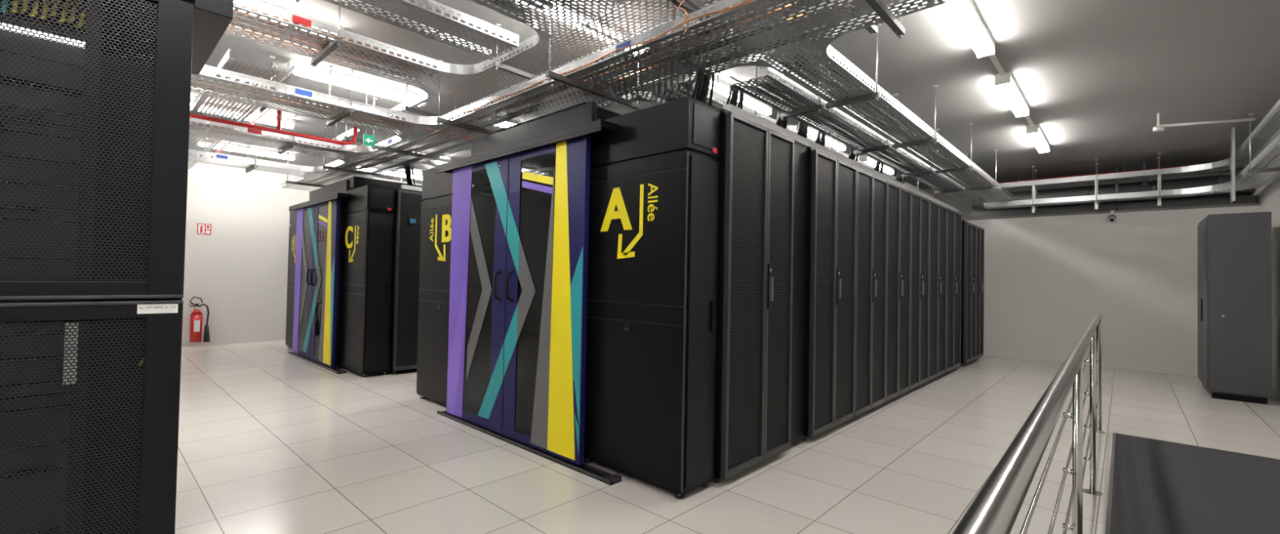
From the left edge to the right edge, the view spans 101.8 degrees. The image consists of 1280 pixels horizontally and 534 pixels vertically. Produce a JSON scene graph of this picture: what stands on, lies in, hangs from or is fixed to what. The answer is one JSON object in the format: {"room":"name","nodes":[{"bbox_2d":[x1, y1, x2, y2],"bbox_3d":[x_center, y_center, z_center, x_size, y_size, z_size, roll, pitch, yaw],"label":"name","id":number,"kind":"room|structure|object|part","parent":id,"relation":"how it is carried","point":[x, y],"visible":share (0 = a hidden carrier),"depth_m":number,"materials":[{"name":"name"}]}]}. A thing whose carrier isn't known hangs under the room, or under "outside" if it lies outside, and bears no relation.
{"room":"server room","nodes":[
{"label":"server room","id":0,"kind":"room"},
{"bbox_2d":[182,153,422,342],"bbox_3d":[-5.485,-0.229,12.301,0.200,3.520,16.100,0,-2,43],"label":"wall","id":1,"kind":"structure","parent":0,"point":[239,270],"depth_m":9.87,"materials":[{"name":"paint"}]},
{"bbox_2d":[187,296,210,342],"bbox_3d":[-7.905,0.939,9.326,0.296,0.821,0.218,1,-1,-6],"label":"fire extinguisher","id":2,"kind":"object","parent":1,"relation":"attached to","point":[196,317],"visible":1,"depth_m":9.27,"materials":[{"name":"red paint"}]},
{"bbox_2d":[196,222,211,235],"bbox_3d":[-7.958,-0.691,9.495,0.007,0.200,0.200,0,-2,43],"label":"fire extinguisher sign","id":3,"kind":"object","parent":1,"relation":"attached to","point":[202,228],"visible":1,"depth_m":9.50,"materials":[{"name":"red plastic"}]},
{"bbox_2d":[181,336,285,346],"bbox_3d":[-5.788,1.481,11.823,0.012,0.070,14.680,0,-2,43],"label":"baseboard","id":4,"kind":"structure","parent":1,"relation":"attached to","point":[282,338],"depth_m":9.80,"materials":[{"name":"paint"}]},
{"bbox_2d":[174,340,1279,533],"bbox_3d":[-0.400,1.637,7.492,14.200,0.200,16.100,0,-2,43],"label":"floor","id":5,"kind":"structure","parent":0,"point":[272,440],"depth_m":3.96,"materials":[{"name":"tile"}]},
{"bbox_2d":[0,0,233,533],"bbox_3d":[-2.472,-0.060,1.931,1.070,2.900,1.320,0,-2,43],"label":"tall cabinet","id":6,"kind":"object","parent":5,"relation":"on","point":[95,95],"visible":1,"depth_m":1.86,"materials":[{"name":"black metal"}]},
{"bbox_3d":[-2.151,0.143,1.541,0.002,2.270,1.000,0,-2,43],"label":"door","id":7,"kind":"part","parent":6,"relation":"part of","materials":[{"name":"grey metal"}]},
{"bbox_2d":[285,176,422,377],"bbox_3d":[-2.038,0.149,11.350,3.836,2.860,9.072,0,-2,43],"label":"enclosure","id":8,"kind":"object","parent":5,"relation":"on","point":[340,295],"visible":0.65,"depth_m":7.39,"materials":[{"name":"metal"}]},
{"bbox_3d":[-5.420,0.230,8.408,0.986,2.385,0.040,0,-2,43],"label":"sliding door","id":9,"kind":"part","parent":8,"relation":"part of","materials":[{"name":"glass"}]},
{"bbox_3d":[-4.685,0.231,7.723,1.006,2.385,0.040,0,-2,43],"label":"sliding door","id":10,"kind":"part","parent":8,"relation":"part of","materials":[{"name":"blue plastic"}]},
{"bbox_2d":[390,187,424,373],"bbox_3d":[-3.363,0.205,7.763,1.034,2.560,0.934,0,-2,43],"label":"rack","id":11,"kind":"object","parent":5,"relation":"on","point":[406,244],"visible":0.2,"depth_m":7.20,"materials":[{"name":"black metal"}]},
{"bbox_2d":[408,217,416,224],"bbox_3d":[-3.168,-0.642,7.244,0.022,0.090,0.100,0,-2,43],"label":"display","id":12,"kind":"object","parent":11,"relation":"attached to","point":[411,220],"visible":1,"depth_m":7.23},
{"bbox_2d":[416,96,720,498],"bbox_3d":[1.880,0.155,7.752,3.836,2.860,9.072,0,-2,43],"label":"enclosure","id":13,"kind":"object","parent":5,"relation":"on","point":[569,262],"visible":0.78,"depth_m":3.83,"materials":[{"name":"metal"}]},
{"bbox_3d":[-1.501,0.236,4.809,0.986,2.385,0.040,0,-2,43],"label":"sliding door","id":14,"kind":"part","parent":13,"relation":"part of","materials":[{"name":"glass"}]},
{"bbox_3d":[1.890,0.145,7.747,2.480,2.840,9.065,0,-2,43],"label":"frame and roof","id":15,"kind":"part","parent":13,"relation":"part of","materials":[{"name":"black metal"}]},
{"bbox_3d":[-0.767,0.237,4.125,1.006,2.385,0.040,0,-2,43],"label":"sliding door","id":16,"kind":"part","parent":13,"relation":"part of","materials":[{"name":"multicoloured glass"}]},
{"bbox_2d":[714,108,794,483],"bbox_3d":[0.556,0.211,4.165,1.034,2.560,0.934,0,-2,43],"label":"rack","id":17,"kind":"object","parent":5,"relation":"on","point":[753,375],"visible":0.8,"depth_m":3.77,"materials":[{"name":"black metal"}]},
{"bbox_2d":[723,103,963,214],"bbox_3d":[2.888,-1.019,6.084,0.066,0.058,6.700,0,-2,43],"label":"cable tray","id":18,"kind":"object","parent":17,"relation":"on","point":[798,140],"visible":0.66,"depth_m":4.61,"materials":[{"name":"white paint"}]},
{"bbox_2d":[790,142,808,445],"bbox_3d":[2.940,0.312,6.814,0.950,2.550,6.180,0,-2,43],"label":"panel","id":19,"kind":"object","parent":5,"relation":"on","point":[801,153],"visible":0.1,"depth_m":4.41,"materials":[{"name":"black metal"}]},
{"bbox_2d":[802,146,857,440],"bbox_3d":[1.466,0.247,5.141,1.034,2.560,0.944,0,-2,43],"label":"rack","id":20,"kind":"object","parent":5,"relation":"on","point":[832,182],"visible":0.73,"depth_m":4.74,"materials":[{"name":"black metal"}]},
{"bbox_2d":[847,167,887,420],"bbox_3d":[2.100,0.272,5.821,1.034,2.560,0.904,0,-2,43],"label":"rack","id":21,"kind":"object","parent":5,"relation":"on","point":[872,189],"visible":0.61,"depth_m":5.47,"materials":[{"name":"black metal"}]},
{"bbox_2d":[885,180,911,401],"bbox_3d":[2.713,0.297,6.479,1.034,2.560,0.884,0,-2,43],"label":"rack","id":22,"kind":"object","parent":5,"relation":"on","point":[899,198],"visible":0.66,"depth_m":6.14,"materials":[{"name":"black metal"}]},
{"bbox_2d":[908,190,929,390],"bbox_3d":[3.303,0.320,7.112,1.034,2.560,0.834,0,-2,43],"label":"rack","id":23,"kind":"object","parent":5,"relation":"on","point":[920,206],"visible":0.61,"depth_m":6.78,"materials":[{"name":"black metal"}]},
{"bbox_2d":[928,200,946,381],"bbox_3d":[3.916,0.344,7.770,1.034,2.560,0.954,0,-2,43],"label":"rack","id":24,"kind":"object","parent":5,"relation":"on","point":[938,212],"visible":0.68,"depth_m":7.44,"materials":[{"name":"black metal"}]},
{"bbox_2d":[940,205,961,375],"bbox_3d":[4.564,0.370,8.464,1.034,2.560,0.934,0,-2,43],"label":"rack","id":25,"kind":"object","parent":5,"relation":"on","point":[953,218],"visible":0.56,"depth_m":8.12,"materials":[{"name":"black metal"}]},
{"bbox_2d":[959,220,976,366],"bbox_3d":[5.365,0.452,9.294,1.034,2.460,0.744,0,-2,43],"label":"rack","id":26,"kind":"object","parent":5,"relation":"on","point":[968,275],"visible":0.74,"depth_m":8.85,"materials":[{"name":"black metal"}]},
{"bbox_2d":[974,224,984,359],"bbox_3d":[5.859,0.471,9.824,1.034,2.460,0.694,0,-2,43],"label":"rack","id":27,"kind":"object","parent":5,"relation":"on","point":[980,231],"visible":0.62,"depth_m":9.49,"materials":[{"name":"black metal"}]},
{"bbox_2d":[951,311,1106,533],"bbox_3d":[1.971,0.907,2.321,0.100,1.152,7.330,0,-1,42],"label":"stair railing","id":28,"kind":"object","parent":5,"relation":"on","point":[996,508],"visible":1,"depth_m":1.20,"materials":[{"name":"silver metal"}]},
{"bbox_2d":[1105,431,1279,533],"bbox_3d":[2.570,1.482,1.762,1.520,0.004,7.360,0,-2,43],"label":"ramp","id":29,"kind":"object","parent":5,"relation":"on","point":[1156,486],"visible":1,"depth_m":3.59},
{"bbox_2d":[1197,211,1272,404],"bbox_3d":[7.849,0.514,6.914,0.545,2.340,1.260,0,-2,43],"label":"cabinet","id":30,"kind":"object","parent":5,"relation":"on","point":[1234,250],"visible":1,"depth_m":6.47,"materials":[{"name":"metal"}]},
{"bbox_2d":[188,0,1279,189],"bbox_3d":[-0.329,-2.082,7.564,14.200,0.200,16.100,0,-2,43],"label":"ceiling","id":31,"kind":"structure","parent":0,"point":[1095,77],"depth_m":5.25,"materials":[{"name":"concrete"}]},
{"bbox_2d":[190,98,198,110],"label":"fluorescent light","id":32,"kind":"object","parent":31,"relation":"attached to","point":[191,100],"depth_m":6.52,"materials":[{"name":"white paint"}]},
{"bbox_2d":[198,103,244,118],"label":"fluorescent light","id":33,"kind":"object","parent":31,"relation":"attached to","point":[203,104],"depth_m":6.75,"materials":[{"name":"white paint"}]},
{"bbox_2d":[187,48,295,168],"bbox_3d":[-5.444,-1.845,6.476,6.400,0.509,0.550,0,-2,43],"label":"cable tray","id":34,"kind":"object","parent":31,"relation":"hanging from","point":[228,63],"visible":0.19,"depth_m":5.28,"materials":[{"name":"grey metal"}]},
{"bbox_2d":[194,137,296,160],"bbox_3d":[-6.785,-2.022,8.998,0.130,0.110,1.400,0,-2,43],"label":"fluorescent light","id":35,"kind":"object","parent":31,"relation":"attached to","point":[231,147],"visible":0.68,"depth_m":9.02,"materials":[{"name":"white paint"}]},
{"bbox_2d":[188,133,317,177],"bbox_3d":[-6.983,-1.806,6.659,0.600,0.639,4.920,0,-2,43],"label":"cable tray","id":36,"kind":"object","parent":31,"relation":"hanging from","point":[248,166],"visible":0.41,"depth_m":7.71,"materials":[{"name":"grey metal"}]},
{"bbox_2d":[244,111,261,121],"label":"fluorescent light","id":37,"kind":"object","parent":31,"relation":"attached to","point":[254,114],"depth_m":6.99,"materials":[{"name":"white paint"}]},
{"bbox_2d":[256,114,276,125],"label":"fluorescent light","id":38,"kind":"object","parent":31,"relation":"attached to","point":[272,120],"depth_m":7.12,"materials":[{"name":"white paint"}]},
{"bbox_2d":[189,99,365,160],"bbox_3d":[-5.520,-1.804,5.295,0.700,0.639,4.920,0,-2,43],"label":"cable tray","id":39,"kind":"object","parent":31,"relation":"hanging from","point":[282,148],"visible":0.34,"depth_m":6.27,"materials":[{"name":"grey metal"}]},
{"bbox_2d":[189,124,338,152],"bbox_3d":[-5.497,-1.587,5.299,0.365,0.043,4.567,0,-2,43],"label":"cable bundle","id":40,"kind":"object","parent":39,"relation":"in","point":[192,124],"visible":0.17,"depth_m":6.18,"materials":[{"name":"grey plastic"}]},
{"bbox_2d":[194,63,378,126],"bbox_3d":[-4.837,-1.929,4.635,0.600,0.389,4.680,0,-2,43],"label":"cable tray","id":41,"kind":"object","parent":31,"relation":"hanging from","point":[261,109],"visible":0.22,"depth_m":5.64,"materials":[{"name":"grey metal"}]},
{"bbox_2d":[233,0,343,39],"bbox_3d":[-3.109,-2.046,4.068,0.130,0.110,1.400,0,-2,43],"label":"fluorescent light","id":42,"kind":"object","parent":31,"relation":"attached to","point":[255,0],"visible":0.1,"depth_m":4.23,"materials":[{"name":"white paint"}]},
{"bbox_2d":[281,117,296,128],"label":"fluorescent light","id":43,"kind":"object","parent":31,"relation":"attached to","point":[286,122],"depth_m":7.28,"materials":[{"name":"white paint"}]},
{"bbox_2d":[191,47,431,137],"bbox_3d":[-4.094,-1.803,3.965,0.700,0.639,4.920,0,-2,43],"label":"cable tray","id":44,"kind":"object","parent":31,"relation":"hanging from","point":[339,117],"visible":0.5,"depth_m":4.85,"materials":[{"name":"grey metal"}]},
{"bbox_2d":[191,72,414,130],"bbox_3d":[-4.070,-1.580,3.994,0.420,0.042,4.585,0,-2,43],"label":"cable bundle","id":45,"kind":"object","parent":44,"relation":"in","point":[200,73],"visible":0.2,"depth_m":4.83,"materials":[{"name":"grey metal"}]},
{"bbox_2d":[193,96,445,169],"bbox_3d":[-4.348,-1.855,8.019,0.560,0.389,10.300,0,-2,43],"label":"cable tray","id":46,"kind":"object","parent":31,"relation":"hanging from","point":[194,97],"visible":0.1,"depth_m":7.45,"materials":[{"name":"grey metal"}]},
{"bbox_2d":[190,102,473,158],"bbox_3d":[-3.684,-1.729,9.925,4.672,0.540,14.400,0,-2,43],"label":"pipe","id":47,"kind":"object","parent":31,"relation":"hanging from","point":[250,125],"visible":0.34,"depth_m":6.08,"materials":[{"name":"metal"}]},
{"bbox_2d":[224,0,466,93],"bbox_3d":[-3.407,-1.927,3.302,0.670,0.389,4.680,0,-2,43],"label":"cable tray","id":48,"kind":"object","parent":31,"relation":"hanging from","point":[325,53],"visible":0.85,"depth_m":4.18,"materials":[{"name":"grey metal"}]},
{"bbox_2d":[228,3,436,83],"bbox_3d":[-3.441,-1.832,3.282,0.491,0.044,4.388,0,-2,43],"label":"cable bundle","id":49,"kind":"object","parent":48,"relation":"in","point":[264,13],"visible":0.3,"depth_m":4.18,"materials":[{"name":"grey metal"}]},
{"bbox_2d":[286,59,426,107],"bbox_3d":[-3.085,-2.013,5.781,0.130,0.110,1.400,0,-2,43],"label":"fluorescent light","id":50,"kind":"object","parent":31,"relation":"attached to","point":[303,69],"visible":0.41,"depth_m":5.65,"materials":[{"name":"white paint"}]},
{"bbox_2d":[363,93,374,146],"bbox_3d":[-3.096,-1.725,5.959,0.016,0.678,0.120,0,-2,43],"label":"exit sign","id":51,"kind":"object","parent":31,"relation":"hanging from","point":[369,140],"visible":0.75,"depth_m":5.95,"materials":[{"name":"plastic"}]},
{"bbox_2d":[384,169,405,177],"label":"fluorescent light","id":52,"kind":"object","parent":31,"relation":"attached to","point":[399,173],"depth_m":10.81,"materials":[{"name":"white paint"}]},
{"bbox_2d":[295,0,519,60],"bbox_3d":[-2.670,-1.927,2.560,0.460,0.389,4.600,0,-2,43],"label":"cable tray","id":53,"kind":"object","parent":31,"relation":"hanging from","point":[369,6],"visible":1,"depth_m":3.78,"materials":[{"name":"grey metal"}]},
{"bbox_2d":[365,145,450,159],"bbox_3d":[-3.954,-1.969,8.955,0.130,0.110,1.400,0,-2,43],"label":"fluorescent light","id":54,"kind":"object","parent":31,"relation":"attached to","point":[446,156],"visible":0.04,"depth_m":9.32,"materials":[{"name":"white paint"}]},
{"bbox_2d":[410,172,422,180],"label":"fluorescent light","id":55,"kind":"object","parent":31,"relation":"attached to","point":[416,175],"depth_m":11.10,"materials":[{"name":"white paint"}]},
{"bbox_2d":[410,161,446,169],"bbox_3d":[-0.637,-1.616,10.240,0.560,0.639,7.580,0,-2,43],"label":"fluorescent light","id":56,"kind":"object","parent":31,"relation":"hanging from","point":[428,166],"visible":0.02,"depth_m":7.57,"materials":[{"name":"white plastic"}]},
{"bbox_2d":[490,115,520,128],"bbox_3d":[-1.496,-1.950,7.485,0.130,0.110,1.400,0,-2,43],"label":"fluorescent light","id":57,"kind":"object","parent":31,"relation":"attached to","point":[495,116],"visible":0.02,"depth_m":7.07,"materials":[{"name":"white paint"}]},
{"bbox_2d":[331,0,732,149],"bbox_3d":[-2.016,-1.860,5.388,6.500,0.389,0.830,0,-2,43],"label":"cable tray","id":58,"kind":"object","parent":31,"relation":"hanging from","point":[467,72],"visible":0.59,"depth_m":4.36,"materials":[{"name":"grey metal"}]},
{"bbox_2d":[471,0,618,36],"bbox_3d":[-1.984,-1.925,1.975,0.800,0.389,4.680,0,-2,43],"label":"cable tray","id":59,"kind":"object","parent":31,"relation":"hanging from","point":[483,2],"visible":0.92,"depth_m":3.54,"materials":[{"name":"grey metal"}]},
{"bbox_2d":[493,0,553,17],"bbox_3d":[-2.020,-1.835,1.951,0.624,0.043,4.362,0,-2,43],"label":"cable bundle","id":60,"kind":"object","parent":59,"relation":"in","point":[495,0],"visible":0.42,"depth_m":3.53,"materials":[{"name":"red plastic"}]},
{"bbox_2d":[516,0,648,53],"bbox_3d":[-0.441,-1.992,4.246,0.130,0.110,1.400,0,-2,43],"label":"fluorescent light","id":61,"kind":"object","parent":31,"relation":"attached to","point":[595,18],"visible":0.11,"depth_m":4.17,"materials":[{"name":"white paint"}]},
{"bbox_2d":[281,0,946,191],"bbox_3d":[-2.515,-1.727,6.333,10.880,0.639,1.260,0,-2,43],"label":"cable tray","id":62,"kind":"object","parent":31,"relation":"hanging from","point":[886,13],"visible":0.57,"depth_m":3.87,"materials":[{"name":"grey metal"}]},
{"bbox_2d":[404,164,415,186],"bbox_3d":[-3.444,-1.297,7.749,0.292,0.432,0.272,0,-2,43],"label":"cable dropper","id":63,"kind":"object","parent":62,"relation":"hanging from","point":[407,169],"visible":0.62,"depth_m":7.67,"materials":[{"name":"black plastic"}]},
{"bbox_2d":[387,40,630,144],"bbox_3d":[-1.582,-1.530,4.974,4.140,0.050,0.003,0,-2,43],"label":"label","id":64,"kind":"object","parent":62,"relation":"attached to","point":[626,43],"visible":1,"depth_m":3.62,"materials":[{"name":"plastic"}]},
{"bbox_2d":[306,1,829,184],"bbox_3d":[-2.489,-1.506,6.363,9.617,0.046,0.550,0,-2,43],"label":"cable bundle","id":65,"kind":"object","parent":62,"relation":"in","point":[787,2],"visible":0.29,"depth_m":4.03,"materials":[{"name":"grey metal"}]},
{"bbox_2d":[450,0,752,119],"bbox_3d":[-0.459,-1.570,3.905,4.001,0.274,0.048,0,-2,43],"label":"cable","id":66,"kind":"object","parent":62,"relation":"attached to","point":[748,1],"visible":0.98,"depth_m":3.47,"materials":[{"name":"plastic"}]},
{"bbox_2d":[691,70,714,106],"bbox_3d":[0.458,-1.292,4.092,0.287,0.432,0.301,0,-2,43],"label":"cable dropper","id":67,"kind":"object","parent":62,"relation":"hanging from","point":[702,85],"visible":0.4,"depth_m":4.00,"materials":[{"name":"black plastic"}]},
{"bbox_2d":[709,75,731,97],"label":"fluorescent light","id":68,"kind":"object","parent":31,"relation":"attached to","point":[723,87],"depth_m":5.59,"materials":[{"name":"white paint"}]},
{"bbox_2d":[742,93,772,115],"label":"fluorescent light","id":69,"kind":"object","parent":31,"relation":"attached to","point":[748,100],"depth_m":6.14,"materials":[{"name":"white paint"}]},
{"bbox_2d":[640,66,933,196],"bbox_3d":[2.739,-1.611,7.093,0.490,0.639,7.580,0,-2,43],"label":"cable tray","id":70,"kind":"object","parent":31,"relation":"hanging from","point":[722,97],"visible":0.04,"depth_m":4.67,"materials":[{"name":"grey metal"}]},
{"bbox_2d":[652,87,719,108],"bbox_3d":[2.640,-1.393,7.006,0.350,0.040,7.146,0,-2,43],"label":"cable bundle","id":71,"kind":"object","parent":70,"relation":"in","point":[682,87],"visible":0.02,"depth_m":4.51,"materials":[{"name":"black plastic"}]},
{"bbox_2d":[722,0,884,69],"bbox_3d":[1.195,-1.829,3.809,1.150,0.389,0.480,0,-2,43],"label":"cable tray","id":72,"kind":"object","parent":31,"relation":"hanging from","point":[873,30],"visible":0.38,"depth_m":3.66,"materials":[{"name":"grey metal"}]},
{"bbox_2d":[807,125,822,139],"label":"fluorescent light","id":73,"kind":"object","parent":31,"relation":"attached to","point":[812,132],"depth_m":7.22,"materials":[{"name":"white paint"}]},
{"bbox_2d":[825,134,845,151],"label":"fluorescent light","id":74,"kind":"object","parent":31,"relation":"attached to","point":[837,144],"depth_m":7.79,"materials":[{"name":"white paint"}]},
{"bbox_2d":[729,50,978,201],"bbox_3d":[3.506,-1.600,6.912,0.400,0.639,7.800,0,-2,43],"label":"cable tray","id":75,"kind":"object","parent":31,"relation":"hanging from","point":[800,114],"visible":0.73,"depth_m":5.27,"materials":[{"name":"grey metal"}]},
{"bbox_2d":[725,86,743,109],"bbox_3d":[0.760,-1.280,4.441,0.294,0.432,0.279,0,-2,43],"label":"cable dropper","id":76,"kind":"object","parent":75,"relation":"hanging from","point":[733,92],"visible":0.24,"depth_m":4.32,"materials":[{"name":"black plastic"}]},
{"bbox_2d":[775,111,787,128],"bbox_3d":[1.318,-1.256,5.084,0.292,0.432,0.276,0,-2,43],"label":"cable dropper","id":77,"kind":"object","parent":75,"relation":"hanging from","point":[784,123],"visible":0.19,"depth_m":4.96,"materials":[{"name":"black plastic"}]},
{"bbox_2d":[796,121,808,137],"bbox_3d":[1.618,-1.244,5.406,0.293,0.431,0.297,0,-2,43],"label":"cable dropper","id":78,"kind":"object","parent":75,"relation":"hanging from","point":[802,131],"visible":0.23,"depth_m":5.26,"materials":[{"name":"black plastic"}]},
{"bbox_2d":[815,131,825,146],"bbox_3d":[1.923,-1.232,5.728,0.300,0.432,0.308,0,-2,43],"label":"cable dropper","id":79,"kind":"object","parent":75,"relation":"hanging from","point":[820,140],"visible":0.27,"depth_m":5.57,"materials":[{"name":"black plastic"}]},
{"bbox_2d":[848,147,857,161],"bbox_3d":[2.533,-1.208,6.389,0.289,0.432,0.309,0,-2,43],"label":"cable dropper","id":80,"kind":"object","parent":75,"relation":"hanging from","point":[851,155],"visible":0.18,"depth_m":6.25,"materials":[{"name":"black plastic"}]},
{"bbox_2d":[746,80,969,198],"bbox_3d":[3.458,-1.377,6.853,0.251,0.034,7.451,0,-2,43],"label":"cable bundle","id":81,"kind":"object","parent":75,"relation":"in","point":[770,80],"visible":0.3,"depth_m":5.41,"materials":[{"name":"plastic"}]},
{"bbox_2d":[873,160,884,173],"bbox_3d":[3.146,-1.184,7.047,0.289,0.432,0.309,0,-2,43],"label":"cable dropper","id":82,"kind":"object","parent":75,"relation":"hanging from","point":[877,167],"visible":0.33,"depth_m":6.92,"materials":[{"name":"black plastic"}]},
{"bbox_2d":[895,172,905,183],"bbox_3d":[3.767,-1.159,7.707,0.298,0.432,0.298,0,-2,43],"label":"cable dropper","id":83,"kind":"object","parent":75,"relation":"hanging from","point":[899,178],"visible":0.26,"depth_m":7.57,"materials":[{"name":"black plastic"}]},
{"bbox_2d":[858,155,876,167],"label":"fluorescent light","id":84,"kind":"object","parent":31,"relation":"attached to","point":[869,160],"depth_m":8.79,"materials":[{"name":"white paint"}]},
{"bbox_2d":[760,23,1012,200],"bbox_3d":[3.832,-1.600,6.587,0.440,0.639,8.330,0,-2,43],"label":"cable tray","id":85,"kind":"object","parent":31,"relation":"hanging from","point":[833,102],"visible":0.93,"depth_m":4.77,"materials":[{"name":"grey metal"}]},
{"bbox_2d":[772,48,1001,195],"bbox_3d":[3.704,-1.386,6.479,0.293,0.047,7.847,0,-2,43],"label":"cable bundle","id":86,"kind":"object","parent":85,"relation":"in","point":[795,57],"visible":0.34,"depth_m":4.78,"materials":[{"name":"black plastic"}]},
{"bbox_2d":[879,164,893,174],"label":"fluorescent light","id":87,"kind":"object","parent":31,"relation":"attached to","point":[886,169],"depth_m":9.52,"materials":[{"name":"white paint"}]},
{"bbox_2d":[943,0,995,58],"bbox_3d":[2.599,-1.936,4.105,0.130,0.110,1.400,0,-2,43],"label":"fluorescent light","id":88,"kind":"object","parent":31,"relation":"attached to","point":[965,13],"visible":1,"depth_m":4.12,"materials":[{"name":"white paint"}]},
{"bbox_2d":[989,55,1034,126],"bbox_3d":[2.603,-1.981,4.109,0.040,0.019,7.610,0,-2,43],"label":"conduit","id":89,"kind":"object","parent":31,"relation":"attached to","point":[995,61],"visible":0.64,"depth_m":5.07,"materials":[{"name":"grey metal"}]},
{"bbox_2d":[995,71,1029,117],"bbox_3d":[4.118,-1.875,5.735,0.130,0.110,1.400,0,-2,43],"label":"fluorescent light","id":90,"kind":"object","parent":31,"relation":"attached to","point":[1006,82],"visible":1,"depth_m":5.57,"materials":[{"name":"white paint"}]},
{"bbox_2d":[1026,124,1049,153],"bbox_3d":[5.686,-1.813,7.417,0.130,0.110,1.400,0,-2,43],"label":"fluorescent light","id":91,"kind":"object","parent":31,"relation":"attached to","point":[1035,133],"visible":1,"depth_m":7.25,"materials":[{"name":"white paint"}]},
{"bbox_2d":[969,160,1256,217],"bbox_3d":[8.211,-1.371,9.408,3.780,0.818,0.538,0,-2,43],"label":"cable tray","id":92,"kind":"object","parent":31,"relation":"hanging from","point":[1144,185],"visible":0.61,"depth_m":9.06,"materials":[{"name":"silver metal"}]},
{"bbox_2d":[982,160,1247,184],"bbox_3d":[8.230,-1.698,9.281,3.580,0.168,0.060,0,-2,43],"label":"pipe","id":93,"kind":"object","parent":31,"relation":"hanging from","point":[1019,180],"visible":0.34,"depth_m":9.32,"materials":[{"name":"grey metal"}]},
{"bbox_2d":[983,113,1279,213],"bbox_3d":[3.596,-1.555,4.207,3.420,0.829,12.970,0,-2,43],"label":"cable tray","id":94,"kind":"object","parent":31,"relation":"hanging from","point":[1256,168],"visible":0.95,"depth_m":8.08,"materials":[{"name":"grey metal"}]},
{"bbox_2d":[985,98,1279,191],"bbox_3d":[3.574,-1.672,4.198,3.400,0.089,12.920,0,-2,43],"label":"cable tray","id":95,"kind":"object","parent":94,"relation":"attached to","point":[1223,165],"visible":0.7,"depth_m":8.02,"materials":[{"name":"grey metal"}]},
{"bbox_2d":[1152,112,1255,132],"bbox_3d":[6.689,-1.763,6.173,0.904,0.218,0.100,1,-1,25],"label":"pipe","id":96,"kind":"object","parent":31,"relation":"attached to","point":[1160,127],"visible":1,"depth_m":6.22,"materials":[{"name":"grey metal"}]},
{"bbox_2d":[1230,127,1235,203],"bbox_3d":[7.918,-1.349,6.960,0.030,0.968,0.340,0,-2,43],"label":"bracket","id":97,"kind":"object","parent":31,"relation":"hanging from","point":[1233,129],"visible":1,"depth_m":6.84,"materials":[{"name":"grey metal"}]},
{"bbox_2d":[922,159,1260,371],"bbox_3d":[4.679,-0.022,12.939,13.800,3.520,1.100,0,-2,43],"label":"wall","id":98,"kind":"structure","parent":0,"point":[1046,277],"depth_m":9.10,"materials":[{"name":"paint"}]},
{"bbox_2d":[983,351,1197,376],"bbox_3d":[4.267,1.688,12.499,13.800,0.070,0.012,0,-2,43],"label":"trim","id":99,"kind":"structure","parent":98,"relation":"attached to","point":[989,353],"depth_m":8.91,"materials":[{"name":"paint"}]},
{"bbox_2d":[1108,210,1115,222],"bbox_3d":[8.107,-0.870,8.930,0.100,0.207,0.136,0,-2,43],"label":"security camera","id":100,"kind":"object","parent":98,"relation":"attached to","point":[1112,217],"visible":1,"depth_m":8.91,"materials":[{"name":"white plastic"}]},
{"bbox_2d":[1249,130,1279,395],"bbox_3d":[4.756,-0.216,2.755,0.200,3.520,16.100,0,-2,43],"label":"wall","id":101,"kind":"structure","parent":0,"point":[1268,195],"depth_m":7.11,"materials":[{"name":"paint"}]},
{"bbox_3d":[-1.205,0.290,10.077,1.034,2.560,0.884,0,-2,43],"label":"rack","id":102,"kind":"object","parent":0,"visible":0},
{"bbox_2d":[400,184,422,191],"bbox_3d":[-1.030,-1.025,9.683,0.066,0.058,6.700,0,-2,43],"label":"cable trunking","id":103,"kind":"object","parent":102,"relation":"on","point":[406,187],"visible":0.07,"depth_m":7.31,"materials":[{"name":"white paint"}]}
]}

